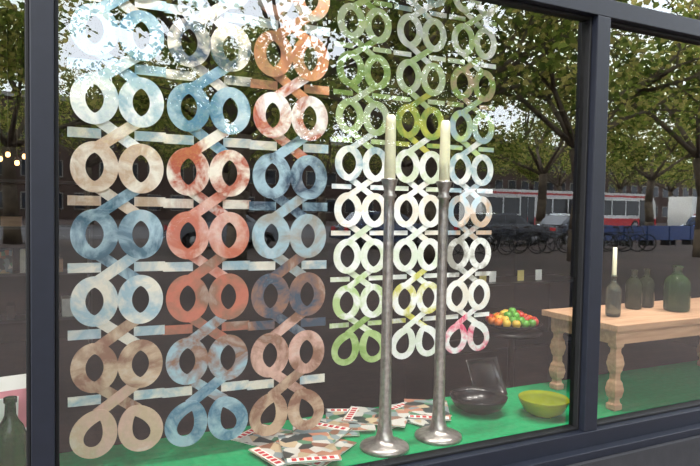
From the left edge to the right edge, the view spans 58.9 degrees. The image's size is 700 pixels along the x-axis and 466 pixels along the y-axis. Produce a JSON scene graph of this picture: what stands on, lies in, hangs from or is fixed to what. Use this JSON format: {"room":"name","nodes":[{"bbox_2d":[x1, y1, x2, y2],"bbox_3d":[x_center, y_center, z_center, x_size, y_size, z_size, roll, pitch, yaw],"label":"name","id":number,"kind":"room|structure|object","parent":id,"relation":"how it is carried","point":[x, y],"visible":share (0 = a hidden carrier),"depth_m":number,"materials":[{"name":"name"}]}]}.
{"room":"street outside shop","nodes":[
{"label":"street outside shop","id":0,"kind":"room"},
{"bbox_2d":[0,65,518,342],"bbox_3d":[-1.772,-0.294,8.073,10.000,3.450,0.150,0,3,-26],"label":"wall","id":1,"kind":"structure","parent":0,"point":[504,141],"depth_m":8.22,"materials":[{"name":"paint"}]},
{"bbox_2d":[0,306,698,452],"bbox_3d":[-0.435,1.468,5.390,10.000,0.200,6.000,0,3,-26],"label":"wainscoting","id":2,"kind":"structure","parent":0,"point":[357,383],"depth_m":6.12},
{"bbox_2d":[0,179,91,343],"bbox_3d":[-4.304,0.341,6.431,3.000,1.830,0.360,0,3,-26],"label":"shelving unit","id":3,"kind":"object","parent":2,"relation":"on","point":[6,222],"visible":0.44,"depth_m":6.68,"materials":[{"name":"black paint"}]},
{"bbox_2d":[60,360,699,465],"bbox_3d":[0.761,1.165,2.976,9.800,0.650,0.555,0,3,-26],"label":"display platform","id":4,"kind":"object","parent":2,"relation":"on","point":[664,385],"visible":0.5,"depth_m":2.71,"materials":[{"name":"green fabric"}]},
{"bbox_2d":[0,374,25,428],"bbox_3d":[-1.203,0.675,2.164,0.255,0.330,0.100,-1,3,-38],"label":"display card","id":5,"kind":"object","parent":4,"relation":"on","point":[14,385],"visible":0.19,"depth_m":2.20,"materials":[{"name":"white paper"}]},
{"bbox_2d":[0,396,26,465],"bbox_3d":[-1.068,0.683,1.952,0.092,0.335,0.092,0,3,-26],"label":"glass bottle","id":6,"kind":"object","parent":4,"relation":"on","point":[12,429],"visible":1,"depth_m":1.93,"materials":[{"name":"green glass"}]},
{"bbox_2d":[232,399,451,465],"bbox_3d":[0.059,0.826,2.629,1.082,0.031,0.576,0,3,-26],"label":"pile","id":7,"kind":"object","parent":4,"relation":"on","point":[320,445],"visible":0.88,"depth_m":2.53,"materials":[{"name":"multicoloured paper"}]},
{"bbox_2d":[360,111,408,457],"bbox_3d":[0.147,0.190,2.424,0.196,1.322,0.196,0,3,-26],"label":"candlestick","id":8,"kind":"object","parent":4,"relation":"on","point":[384,444],"visible":1,"depth_m":2.41,"materials":[{"name":"metal"}]},
{"bbox_2d":[414,119,461,445],"bbox_3d":[0.378,0.189,2.549,0.196,1.322,0.196,0,3,-26],"label":"candlestick","id":9,"kind":"object","parent":4,"relation":"on","point":[437,433],"visible":1,"depth_m":2.53,"materials":[{"name":"metal"}]},
{"bbox_2d":[449,387,507,414],"bbox_3d":[0.604,0.800,2.921,0.270,0.078,0.270,0,3,-26],"label":"bowl","id":10,"kind":"object","parent":4,"relation":"on","point":[472,400],"visible":1,"depth_m":2.98,"materials":[{"name":"ceramic"}]},
{"bbox_2d":[466,356,507,394],"bbox_3d":[0.686,0.725,3.124,0.198,0.175,0.104,0,3,-26],"label":"platter","id":11,"kind":"object","parent":4,"relation":"on","point":[485,372],"visible":0.83,"depth_m":3.15,"materials":[{"name":"ceramic"}]},
{"bbox_2d":[518,390,568,418],"bbox_3d":[0.898,0.803,2.877,0.230,0.085,0.230,0,3,-26],"label":"glass bowl","id":12,"kind":"object","parent":4,"relation":"on","point":[539,403],"visible":0.98,"depth_m":2.87,"materials":[{"name":"yellow"}]},
{"bbox_2d":[542,298,699,410],"bbox_3d":[1.734,0.628,3.406,1.350,0.420,0.490,0,3,-26],"label":"table","id":13,"kind":"object","parent":4,"relation":"on","point":[655,323],"visible":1,"depth_m":3.09,"materials":[{"name":"brown wood"}]},
{"bbox_2d":[605,247,621,316],"bbox_3d":[1.333,0.247,3.132,0.074,0.350,0.074,0,3,-26],"label":"glass bottle","id":14,"kind":"object","parent":13,"relation":"on","point":[613,290],"visible":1,"depth_m":3.11,"materials":[{"name":"grey"}]},
{"bbox_2d":[625,269,642,309],"bbox_3d":[1.554,0.308,3.396,0.088,0.215,0.088,0,3,-26],"label":"glass bottle","id":15,"kind":"object","parent":13,"relation":"on","point":[633,285],"visible":1,"depth_m":3.36,"materials":[{"name":"grey"}]},
{"bbox_2d":[640,268,654,307],"bbox_3d":[1.655,0.307,3.462,0.084,0.215,0.084,0,3,-26],"label":"glass bottle","id":16,"kind":"object","parent":13,"relation":"on","point":[648,282],"visible":0.91,"depth_m":3.43,"materials":[{"name":"grey"}]},
{"bbox_2d":[663,265,690,311],"bbox_3d":[1.767,0.298,3.350,0.132,0.245,0.132,0,3,-26],"label":"glass bottle","id":17,"kind":"object","parent":13,"relation":"on","point":[677,287],"visible":1,"depth_m":3.30,"materials":[{"name":"green glass"}]},
{"bbox_2d":[405,269,572,399],"bbox_3d":[1.275,0.856,5.313,1.600,1.090,0.400,0,3,-26],"label":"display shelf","id":18,"kind":"object","parent":2,"relation":"on","point":[419,368],"visible":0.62,"depth_m":5.13,"materials":[{"name":"black paint"}]},
{"bbox_2d":[486,325,541,387],"bbox_3d":[0.954,1.020,3.710,0.350,0.885,0.350,0,3,-26],"label":"side table","id":19,"kind":"object","parent":2,"relation":"on","point":[535,333],"visible":0.49,"depth_m":3.67,"materials":[{"name":"black paint"}]},
{"bbox_2d":[482,307,542,331],"bbox_3d":[0.963,0.508,3.688,0.350,0.137,0.350,0,3,-26],"label":"fruit bowl","id":20,"kind":"object","parent":19,"relation":"on","point":[510,320],"visible":0.99,"depth_m":3.60,"materials":[{"name":"multicoloured food"}]},
{"bbox_2d":[0,0,699,117],"bbox_3d":[-0.378,-1.803,5.252,10.000,0.150,6.000,0,3,-26],"label":"ceiling","id":21,"kind":"structure","parent":0,"point":[536,58],"depth_m":6.00,"materials":[{"name":"black paint"}]},
{"bbox_2d":[5,29,10,156],"bbox_3d":[-3.000,-1.223,5.434,0.048,1.116,0.048,0,3,-26],"label":"pendant lamp","id":22,"kind":"object","parent":21,"relation":"hanging from","point":[7,154],"visible":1,"depth_m":5.44,"materials":[{"name":"black paint"}]},
{"bbox_2d":[14,30,19,165],"bbox_3d":[-2.938,-1.188,5.466,0.048,1.186,0.048,0,3,-26],"label":"pendant lamp","id":23,"kind":"object","parent":21,"relation":"hanging from","point":[16,159],"visible":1,"depth_m":5.47,"materials":[{"name":"black paint"}]},
{"bbox_2d":[22,51,24,158],"bbox_3d":[-2.884,-1.218,5.492,0.048,1.126,0.048,0,3,-26],"label":"pendant lamp","id":24,"kind":"object","parent":21,"relation":"hanging from","point":[23,152],"visible":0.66,"depth_m":5.50,"materials":[{"name":"black paint"}]},
{"bbox_2d":[67,0,329,458],"bbox_3d":[-0.522,-0.403,2.302,1.040,2.406,0.025,0,3,-24],"label":"curtain","id":25,"kind":"object","parent":21,"relation":"hanging from","point":[112,100],"visible":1,"depth_m":2.29,"materials":[{"name":"fabric"}]},
{"bbox_2d":[329,0,497,365],"bbox_3d":[0.367,-0.481,3.286,1.080,2.302,0.024,0,3,-26],"label":"curtain","id":26,"kind":"object","parent":21,"relation":"hanging from","point":[359,301],"visible":0.98,"depth_m":3.27,"materials":[{"name":"fabric"}]},
{"bbox_2d":[514,87,699,346],"bbox_3d":[4.118,-0.172,7.621,0.150,3.450,6.200,0,3,-26],"label":"wall","id":27,"kind":"structure","parent":0,"point":[652,205],"depth_m":8.31,"materials":[{"name":"grey paint"}]},
{"bbox_2d":[565,435,699,465],"bbox_3d":[0.973,-1.240,2.532,16.000,5.500,0.120,0,3,-26],"label":"wall","id":28,"kind":"structure","parent":0,"point":[686,451],"depth_m":2.79,"materials":[{"name":"stone"}]},
{"bbox_2d":[24,0,699,465],"bbox_3d":[0.944,-0.343,2.596,10.000,2.600,0.140,0,3,-26],"label":"window frame","id":29,"kind":"structure","parent":28,"relation":"in","point":[586,437],"depth_m":2.57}
]}

